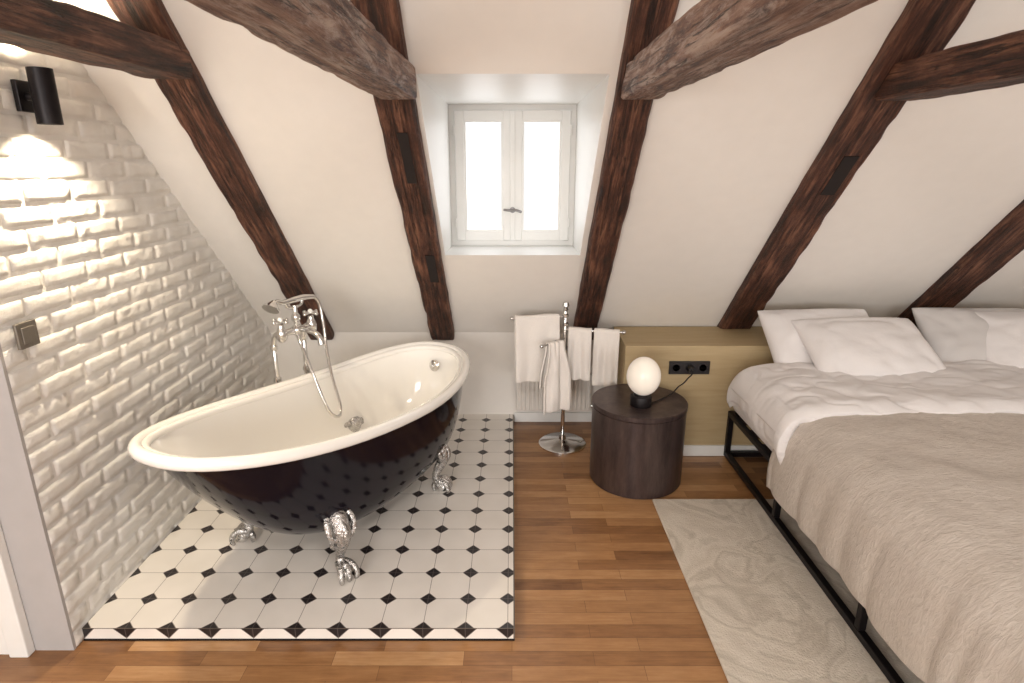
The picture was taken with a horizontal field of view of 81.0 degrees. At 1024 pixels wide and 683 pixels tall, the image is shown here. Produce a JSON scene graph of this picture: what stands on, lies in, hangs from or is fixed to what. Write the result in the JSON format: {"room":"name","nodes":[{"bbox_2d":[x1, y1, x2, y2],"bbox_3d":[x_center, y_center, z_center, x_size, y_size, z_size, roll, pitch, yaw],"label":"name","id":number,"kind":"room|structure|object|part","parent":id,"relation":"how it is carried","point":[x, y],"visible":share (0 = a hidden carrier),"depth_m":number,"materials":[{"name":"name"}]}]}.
{"room":"hotel room","nodes":[
{"label":"hotel room","id":0,"kind":"room"},
{"bbox_2d":[0,344,76,649],"bbox_3d":[-2.102,-0.188,1.700,1.196,2.600,0.012,0,16,0],"label":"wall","id":1,"kind":"structure","parent":0,"point":[22,522],"depth_m":1.94,"materials":[{"name":"grey paint"}]},
{"bbox_2d":[0,524,34,656],"bbox_3d":[-1.702,0.059,1.749,0.135,2.100,0.033,0,16,0],"label":"door frame","id":2,"kind":"structure","parent":1,"relation":"attached to","point":[13,620],"depth_m":1.99,"materials":[{"name":"white paint"}]},
{"bbox_2d":[0,43,274,646],"bbox_3d":[-1.608,-0.433,2.631,0.224,2.551,1.913,0,16,0],"label":"brick wall","id":3,"kind":"structure","parent":0,"point":[140,323],"depth_m":2.19,"materials":[{"name":"white brick"}]},
{"bbox_2d":[12,319,39,350],"bbox_3d":[-1.490,-0.021,1.844,0.015,0.080,0.080,0,16,0],"label":"light switch","id":4,"kind":"object","parent":3,"relation":"attached to","point":[26,334],"visible":1,"depth_m":1.83,"materials":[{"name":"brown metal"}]},
{"bbox_2d":[10,66,63,124],"bbox_3d":[-1.443,-0.747,1.831,0.104,0.160,0.070,0,16,0],"label":"wall sconce","id":5,"kind":"object","parent":3,"relation":"attached to","point":[38,95],"visible":1,"depth_m":1.81,"materials":[{"name":"black metal"}]},
{"bbox_3d":[-1.486,-0.747,1.831,0.017,0.090,0.070,0,16,0],"label":"wall plate","id":6,"kind":"part","parent":5,"relation":"part of","materials":[{"name":"black metal"}]},
{"bbox_3d":[-1.468,-0.747,1.831,0.025,0.024,0.024,0,16,0],"label":"arm","id":7,"kind":"part","parent":5,"relation":"part of","materials":[{"name":"black metal"}]},
{"bbox_2d":[0,422,773,682],"bbox_3d":[0.450,1.399,1.089,6.300,0.100,6.100,0,16,0],"label":"floor","id":8,"kind":"structure","parent":0,"point":[603,594],"depth_m":2.13,"materials":[{"name":"brown wood"}]},
{"bbox_2d":[82,414,514,640],"bbox_3d":[-0.745,0.760,2.997,1.510,0.050,1.879,0,16,0],"label":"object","id":9,"kind":"structure","parent":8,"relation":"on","point":[436,565],"depth_m":2.37,"materials":[{"name":"tile"}]},
{"bbox_3d":[-0.747,1.000,2.092,1.507,0.001,0.002,0,16,0],"label":"edge trim","id":10,"kind":"part","parent":9,"relation":"part of","materials":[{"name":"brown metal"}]},
{"bbox_2d":[127,341,469,585],"bbox_3d":[-0.748,0.465,2.658,0.814,0.703,1.700,6,17,18],"label":"clawfoot bathtub","id":11,"kind":"object","parent":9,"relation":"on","point":[273,458],"visible":1,"depth_m":2.42,"materials":[{"name":"black ceramic"}]},
{"bbox_3d":[-1.130,0.704,2.526,0.113,0.302,0.074,0,16,0],"label":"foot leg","id":12,"kind":"part","parent":11,"relation":"part of","materials":[{"name":"silver metal"}]},
{"bbox_2d":[151,350,457,456],"bbox_3d":[-0.750,0.397,2.638,0.673,0.510,1.592,8,18,24],"label":"basin","id":13,"kind":"object","parent":11,"relation":"in","point":[396,403],"depth_m":2.75,"materials":[{"name":"white ceramic"}]},
{"bbox_3d":[-0.662,0.767,2.312,0.072,0.302,0.114,-15,22,-41],"label":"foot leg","id":14,"kind":"part","parent":11,"relation":"part of","materials":[{"name":"silver metal"}]},
{"bbox_3d":[-0.821,0.524,3.136,0.072,0.302,0.114,-15,22,-41],"label":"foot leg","id":15,"kind":"part","parent":11,"relation":"part of","materials":[{"name":"silver metal"}]},
{"bbox_3d":[-0.425,0.132,3.270,0.064,0.064,0.020,8,18,24],"label":"overflow plate","id":16,"kind":"part","parent":11,"relation":"part of","materials":[{"name":"silver metal"}]},
{"bbox_3d":[-0.362,0.586,2.926,0.113,0.302,0.074,0,16,0],"label":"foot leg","id":17,"kind":"part","parent":11,"relation":"part of","materials":[{"name":"silver metal"}]},
{"bbox_2d":[262,294,341,417],"bbox_3d":[-0.984,0.248,2.932,0.330,0.968,0.312,0,16,0],"label":"tub filler","id":18,"kind":"object","parent":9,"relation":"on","point":[310,327],"visible":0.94,"depth_m":2.82,"materials":[{"name":"silver metal"}]},
{"bbox_2d":[276,323,287,342],"bbox_3d":[-1.061,-0.039,2.763,0.050,0.085,0.050,0,16,0],"label":"tap","id":19,"kind":"object","parent":18,"relation":"on","point":[282,333],"depth_m":2.75,"materials":[{"name":"silver metal"}]},
{"bbox_3d":[-1.020,-0.114,2.830,0.022,0.120,0.022,0,16,0],"label":"diverter stem","id":20,"kind":"part","parent":18,"relation":"part of","materials":[{"name":"silver metal"}]},
{"bbox_3d":[-0.949,-0.029,2.819,0.164,0.080,0.032,7,18,24],"label":"spout","id":21,"kind":"part","parent":18,"relation":"part of","materials":[{"name":"silver metal"}]},
{"bbox_2d":[307,314,316,329],"bbox_3d":[-0.979,-0.087,2.927,0.050,0.085,0.050,0,16,0],"label":"tap","id":22,"kind":"object","parent":18,"relation":"on","point":[311,323],"depth_m":2.91,"materials":[{"name":"silver metal"}]},
{"bbox_2d":[510,302,625,454],"bbox_3d":[0.298,0.196,3.461,0.626,0.870,0.288,-4,17,-12],"label":"towel stand","id":23,"kind":"object","parent":8,"relation":"on","point":[563,443],"visible":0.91,"depth_m":3.52,"materials":[{"name":"silver metal"}]},
{"bbox_2d":[514,314,559,382],"bbox_3d":[0.140,0.037,3.386,0.252,0.391,0.069,-3,17,-9],"label":"hanging towel","id":24,"kind":"object","parent":23,"relation":"hanging from","point":[530,331],"visible":0.84,"depth_m":3.35,"materials":[{"name":"white fabric"}]},
{"bbox_3d":[0.230,0.003,3.321,0.014,0.014,0.220,13,21,38],"label":"arm","id":25,"kind":"part","parent":23,"relation":"part of","materials":[{"name":"silver metal"}]},
{"bbox_2d":[539,340,571,414],"bbox_3d":[0.242,0.195,3.329,0.190,0.406,0.088,-8,18,-25],"label":"hanging towel","id":26,"kind":"object","parent":23,"relation":"hanging from","point":[555,376],"visible":1,"depth_m":3.31,"materials":[{"name":"white fabric"}]},
{"bbox_2d":[567,327,591,380],"bbox_3d":[0.382,0.069,3.405,0.134,0.308,0.072,3,17,9],"label":"hanging towel","id":27,"kind":"object","parent":23,"relation":"hanging from","point":[579,338],"visible":0.97,"depth_m":3.38,"materials":[{"name":"white fabric"}]},
{"bbox_2d":[592,328,619,386],"bbox_3d":[0.528,0.091,3.378,0.142,0.339,0.072,4,17,13],"label":"hanging towel","id":28,"kind":"object","parent":23,"relation":"hanging from","point":[606,341],"visible":0.98,"depth_m":3.35,"materials":[{"name":"white fabric"}]},
{"bbox_2d":[589,384,687,499],"bbox_3d":[0.655,0.512,3.150,0.486,0.440,0.486,0,16,0],"label":"drum side table","id":29,"kind":"object","parent":8,"relation":"on","point":[636,453],"visible":0.92,"depth_m":2.97,"materials":[{"name":"wood"}]},
{"bbox_2d":[627,357,692,408],"bbox_3d":[0.764,0.163,3.107,0.168,0.251,0.500,14,21,39],"label":"table lamp","id":30,"kind":"object","parent":29,"relation":"on","point":[643,374],"visible":1,"depth_m":2.93,"materials":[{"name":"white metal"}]},
{"bbox_3d":[0.654,0.172,2.980,0.168,0.197,0.168,0,16,0],"label":"globe","id":31,"kind":"part","parent":30,"relation":"part of","materials":[{"name":"white glass"}]},
{"bbox_2d":[614,326,918,444],"bbox_3d":[2.107,0.287,3.531,2.975,0.655,0.463,0,16,0],"label":"headboard panel","id":32,"kind":"object","parent":8,"relation":"on","point":[729,352],"depth_m":3.34,"materials":[{"name":"brown wood"}]},
{"bbox_3d":[0.974,0.149,3.275,0.223,0.075,0.050,0,16,0],"label":"power socket strip","id":33,"kind":"part","parent":32,"relation":"part of","materials":[{"name":"black plastic"}]},
{"bbox_2d":[683,445,757,455],"bbox_3d":[2.107,0.623,3.434,2.975,0.065,0.014,0,16,0],"label":"baseboard","id":34,"kind":"structure","parent":32,"relation":"attached to","point":[689,450],"depth_m":3.42,"materials":[{"name":"white paint"}]},
{"bbox_2d":[652,499,923,682],"bbox_3d":[1.948,1.086,1.952,2.505,0.014,2.132,0,16,0],"label":"area rug","id":35,"kind":"object","parent":8,"relation":"on","point":[765,617],"visible":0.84,"depth_m":2.29,"materials":[{"name":"carpet"}]},
{"bbox_2d":[723,360,1023,682],"bbox_3d":[2.119,0.635,2.306,1.997,0.650,2.135,0,16,0],"label":"bed","id":36,"kind":"object","parent":35,"relation":"on","point":[910,487],"visible":0.98,"depth_m":2.08,"materials":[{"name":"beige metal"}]},
{"bbox_3d":[1.219,0.520,3.370,0.028,0.215,0.028,0,16,0],"label":"post","id":37,"kind":"part","parent":36,"relation":"part of","materials":[{"name":"black metal"}]},
{"bbox_3d":[1.219,0.693,2.351,0.028,0.028,2.080,0,16,0],"label":"rail","id":38,"kind":"part","parent":36,"relation":"part of","materials":[{"name":"black metal"}]},
{"bbox_3d":[2.118,0.560,2.317,1.805,0.243,2.070,0,16,0],"label":"mattress","id":39,"kind":"part","parent":36,"relation":"part of","materials":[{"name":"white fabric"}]},
{"bbox_3d":[1.219,0.704,2.744,0.028,0.215,0.028,0,16,0],"label":"post","id":40,"kind":"part","parent":36,"relation":"part of","materials":[{"name":"black metal"}]},
{"bbox_2d":[757,308,868,362],"bbox_3d":[1.640,0.010,3.152,0.614,0.320,0.369,0,16,0],"label":"pillow","id":41,"kind":"object","parent":36,"relation":"on","point":[785,344],"visible":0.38,"depth_m":3.14,"materials":[{"name":"white fabric"}]},
{"bbox_3d":[1.219,0.902,2.073,0.028,0.215,0.028,0,16,0],"label":"post","id":42,"kind":"part","parent":36,"relation":"part of","materials":[{"name":"black metal"}]},
{"bbox_2d":[791,317,945,375],"bbox_3d":[1.790,0.036,3.013,0.640,0.262,0.367,-1,16,-4],"label":"pillow","id":43,"kind":"object","parent":36,"relation":"on","point":[856,346],"visible":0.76,"depth_m":2.93,"materials":[{"name":"white fabric"}]},
{"bbox_2d":[727,360,1023,464],"bbox_3d":[2.119,0.299,2.830,1.996,0.301,0.710,0,16,0],"label":"duvet","id":44,"kind":"object","parent":36,"relation":"on","point":[782,402],"depth_m":2.64,"materials":[{"name":"white fabric"}]},
{"bbox_2d":[912,307,1023,362],"bbox_3d":[2.480,0.007,3.162,0.612,0.328,0.357,0,16,0],"label":"pillow","id":45,"kind":"object","parent":36,"relation":"on","point":[954,334],"visible":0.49,"depth_m":3.13,"materials":[{"name":"grey fabric"}]},
{"bbox_2d":[975,311,1023,367],"bbox_3d":[2.720,0.025,3.072,0.659,0.303,0.356,1,16,3],"label":"pillow","id":46,"kind":"object","parent":36,"relation":"on","point":[1005,333],"visible":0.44,"depth_m":3.04,"materials":[{"name":"white fabric"}]},
{"bbox_2d":[270,332,603,414],"bbox_3d":[0.950,0.204,3.875,5.300,0.620,0.120,0,16,0],"label":"wall","id":47,"kind":"structure","parent":0,"point":[490,386],"depth_m":3.78,"materials":[{"name":"paint"}]},
{"bbox_2d":[514,412,591,421],"bbox_3d":[0.318,0.489,3.889,0.605,0.065,0.014,0,16,0],"label":"baseboard","id":48,"kind":"structure","parent":47,"relation":"attached to","point":[518,416],"depth_m":3.88,"materials":[{"name":"white paint"}]},
{"bbox_2d":[517,373,591,410],"bbox_3d":[0.285,0.365,3.814,0.510,0.345,0.088,0,16,0],"label":"panel radiator","id":49,"kind":"object","parent":47,"relation":"attached to","point":[529,395],"visible":0.34,"depth_m":3.77,"materials":[{"name":"metal"}]},
{"bbox_2d":[55,0,1023,331],"bbox_3d":[0.450,-0.738,2.508,6.300,2.000,1.970,0,16,0],"label":"ceiling","id":50,"kind":"structure","parent":0,"point":[724,154],"depth_m":2.53,"materials":[{"name":"paint"}]},
{"bbox_2d":[106,0,333,339],"bbox_3d":[-1.181,-0.771,2.513,0.159,2.144,2.116,0,16,0],"label":"rafter","id":51,"kind":"object","parent":50,"relation":"attached to","point":[191,101],"visible":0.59,"depth_m":2.42,"materials":[{"name":"brown wood"}]},
{"bbox_2d":[0,0,192,78],"bbox_3d":[-1.185,-0.303,-0.166,0.165,0.109,4.652,0,16,0],"label":"tie beam","id":52,"kind":"structure","parent":51,"relation":"attached to","point":[54,28],"depth_m":1.59,"materials":[{"name":"brown wood"}]},
{"bbox_2d":[349,0,454,339],"bbox_3d":[-0.429,-0.770,2.513,0.152,2.143,2.116,0,16,0],"label":"rafter","id":53,"kind":"object","parent":50,"relation":"attached to","point":[398,119],"visible":0.73,"depth_m":2.52,"materials":[{"name":"brown wood"}]},
{"bbox_2d":[185,0,416,99],"bbox_3d":[-0.407,-0.256,-0.123,0.142,0.115,4.709,0,16,0],"label":"tie beam","id":54,"kind":"structure","parent":53,"relation":"attached to","point":[333,36],"depth_m":1.21,"materials":[{"name":"brown wood"}]},
{"bbox_2d":[416,74,608,254],"bbox_3d":[0.003,-0.758,2.805,0.686,0.750,1.191,0,16,0],"label":"window recess","id":55,"kind":"structure","parent":50,"relation":"attached to","point":[436,91],"depth_m":2.75,"materials":[{"name":"white paint"}]},
{"bbox_2d":[448,104,456,245],"bbox_3d":[-0.326,-0.912,3.330,0.028,0.749,0.055,0,16,0],"label":"frame","id":56,"kind":"object","parent":55,"relation":"attached to","point":[450,106],"visible":0.86,"depth_m":3.30,"materials":[{"name":"white paint"}]},
{"bbox_2d":[453,104,571,240],"bbox_3d":[0.003,-0.923,3.313,0.630,0.719,0.082,0,16,0],"label":"window","id":57,"kind":"structure","parent":55,"relation":"attached to","point":[456,106],"depth_m":3.27,"materials":[{"name":"white paint"}]},
{"bbox_3d":[-0.284,-0.906,3.309,0.050,0.689,0.040,0,16,0],"label":"sash stile","id":58,"kind":"part","parent":57,"relation":"part of","materials":[{"name":"white wood"}]},
{"bbox_2d":[464,120,467,230],"bbox_3d":[-0.255,-0.908,3.314,0.010,0.589,0.027,0,16,0],"label":"bead","id":59,"kind":"object","parent":57,"relation":"attached to","point":[465,152],"visible":1,"depth_m":3.30,"materials":[{"name":"white paint"}]},
{"bbox_2d":[465,120,500,122],"bbox_3d":[-0.154,-1.185,3.232,0.191,0.010,0.027,0,16,0],"label":"bead","id":60,"kind":"object","parent":57,"relation":"attached to","point":[467,121],"visible":1,"depth_m":3.22,"materials":[{"name":"white paint"}]},
{"bbox_3d":[-0.154,-1.213,3.219,0.211,0.050,0.039,0,16,0],"label":"sash rail","id":61,"kind":"part","parent":57,"relation":"part of","materials":[{"name":"white wood"}]},
{"bbox_3d":[-0.154,-0.600,3.400,0.211,0.050,0.039,0,16,0],"label":"sash rail","id":62,"kind":"part","parent":57,"relation":"part of","materials":[{"name":"white wood"}]},
{"bbox_2d":[468,229,501,230],"bbox_3d":[-0.154,-0.630,3.396,0.191,0.010,0.027,0,16,0],"label":"bead","id":63,"kind":"object","parent":57,"relation":"on","point":[468,229],"visible":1,"depth_m":3.38,"materials":[{"name":"white paint"}]},
{"bbox_2d":[501,120,502,230],"bbox_3d":[-0.053,-0.908,3.314,0.010,0.589,0.027,0,16,0],"label":"bead","id":64,"kind":"object","parent":57,"relation":"attached to","point":[501,120],"visible":0.86,"depth_m":3.29,"materials":[{"name":"white paint"}]},
{"bbox_3d":[-0.024,-0.906,3.309,0.050,0.689,0.040,0,16,0],"label":"sash stile","id":65,"kind":"part","parent":57,"relation":"part of","materials":[{"name":"white wood"}]},
{"bbox_2d":[503,209,521,212],"bbox_3d":[0.004,-0.718,3.301,0.104,0.026,0.016,0,16,0],"label":"lever","id":66,"kind":"object","parent":57,"relation":"attached to","point":[507,210],"visible":1,"depth_m":3.29,"materials":[{"name":"silver metal"}]},
{"bbox_3d":[0.003,-0.899,3.285,0.028,0.686,0.014,0,16,0],"label":"meeting strip","id":67,"kind":"part","parent":57,"relation":"part of","materials":[{"name":"white wood"}]},
{"bbox_3d":[0.030,-0.906,3.309,0.050,0.689,0.040,0,16,0],"label":"sash stile","id":68,"kind":"part","parent":57,"relation":"part of","materials":[{"name":"white wood"}]},
{"bbox_2d":[522,120,523,230],"bbox_3d":[0.060,-0.908,3.314,0.010,0.589,0.027,0,16,0],"label":"bead","id":69,"kind":"object","parent":57,"relation":"attached to","point":[522,120],"visible":0.93,"depth_m":3.30,"materials":[{"name":"white paint"}]},
{"bbox_3d":[0.161,-0.600,3.400,0.211,0.050,0.039,0,16,0],"label":"sash rail","id":70,"kind":"part","parent":57,"relation":"part of","materials":[{"name":"white wood"}]},
{"bbox_2d":[524,229,556,230],"bbox_3d":[0.161,-0.630,3.396,0.191,0.010,0.027,0,16,0],"label":"bead","id":71,"kind":"object","parent":57,"relation":"on","point":[524,229],"visible":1,"depth_m":3.38,"materials":[{"name":"white paint"}]},
{"bbox_2d":[524,120,559,122],"bbox_3d":[0.161,-1.185,3.232,0.191,0.010,0.027,0,16,0],"label":"bead","id":72,"kind":"object","parent":57,"relation":"attached to","point":[525,121],"visible":1,"depth_m":3.22,"materials":[{"name":"white paint"}]},
{"bbox_3d":[0.161,-1.213,3.219,0.211,0.050,0.039,0,16,0],"label":"sash rail","id":73,"kind":"part","parent":57,"relation":"part of","materials":[{"name":"white wood"}]},
{"bbox_2d":[557,120,561,230],"bbox_3d":[0.262,-0.908,3.314,0.010,0.589,0.027,0,16,0],"label":"bead","id":74,"kind":"object","parent":57,"relation":"attached to","point":[560,123],"visible":1,"depth_m":3.31,"materials":[{"name":"white paint"}]},
{"bbox_3d":[0.291,-0.906,3.309,0.050,0.689,0.040,0,16,0],"label":"sash stile","id":75,"kind":"part","parent":57,"relation":"part of","materials":[{"name":"white wood"}]},
{"bbox_2d":[457,240,567,245],"bbox_3d":[0.003,-0.566,3.432,0.630,0.028,0.055,0,16,0],"label":"frame","id":76,"kind":"object","parent":55,"relation":"on","point":[459,242],"visible":0.86,"depth_m":3.41,"materials":[{"name":"white paint"}]},
{"bbox_2d":[568,104,576,245],"bbox_3d":[0.332,-0.912,3.330,0.028,0.749,0.055,0,16,0],"label":"frame","id":77,"kind":"object","parent":55,"relation":"attached to","point":[574,106],"visible":0.79,"depth_m":3.30,"materials":[{"name":"white paint"}]},
{"bbox_2d":[573,0,679,339],"bbox_3d":[0.446,-0.770,2.513,0.151,2.146,2.117,0,16,0],"label":"rafter","id":78,"kind":"object","parent":50,"relation":"attached to","point":[647,19],"visible":0.7,"depth_m":2.45,"materials":[{"name":"brown wood"}]},
{"bbox_2d":[621,0,877,99],"bbox_3d":[0.460,-0.256,-0.123,0.147,0.115,4.709,0,16,0],"label":"tie beam","id":79,"kind":"structure","parent":78,"relation":"attached to","point":[712,36],"depth_m":1.22,"materials":[{"name":"brown wood"}]},
{"bbox_2d":[717,0,975,328],"bbox_3d":[1.345,-0.770,2.513,0.195,2.144,2.115,0,16,0],"label":"rafter","id":80,"kind":"object","parent":50,"relation":"attached to","point":[923,27],"visible":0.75,"depth_m":2.39,"materials":[{"name":"brown wood"}]},
{"bbox_2d":[875,29,1023,100],"bbox_3d":[1.381,-0.254,-0.121,0.167,0.120,4.711,0,16,0],"label":"tie beam","id":81,"kind":"structure","parent":80,"relation":"attached to","point":[996,62],"depth_m":1.76,"materials":[{"name":"brown wood"}]},
{"bbox_2d":[897,200,1023,328],"bbox_3d":[2.401,-0.770,2.513,0.218,2.144,2.116,0,16,0],"label":"rafter","id":82,"kind":"object","parent":50,"relation":"attached to","point":[1004,241],"visible":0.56,"depth_m":3.05,"materials":[{"name":"brown wood"}]}
]}

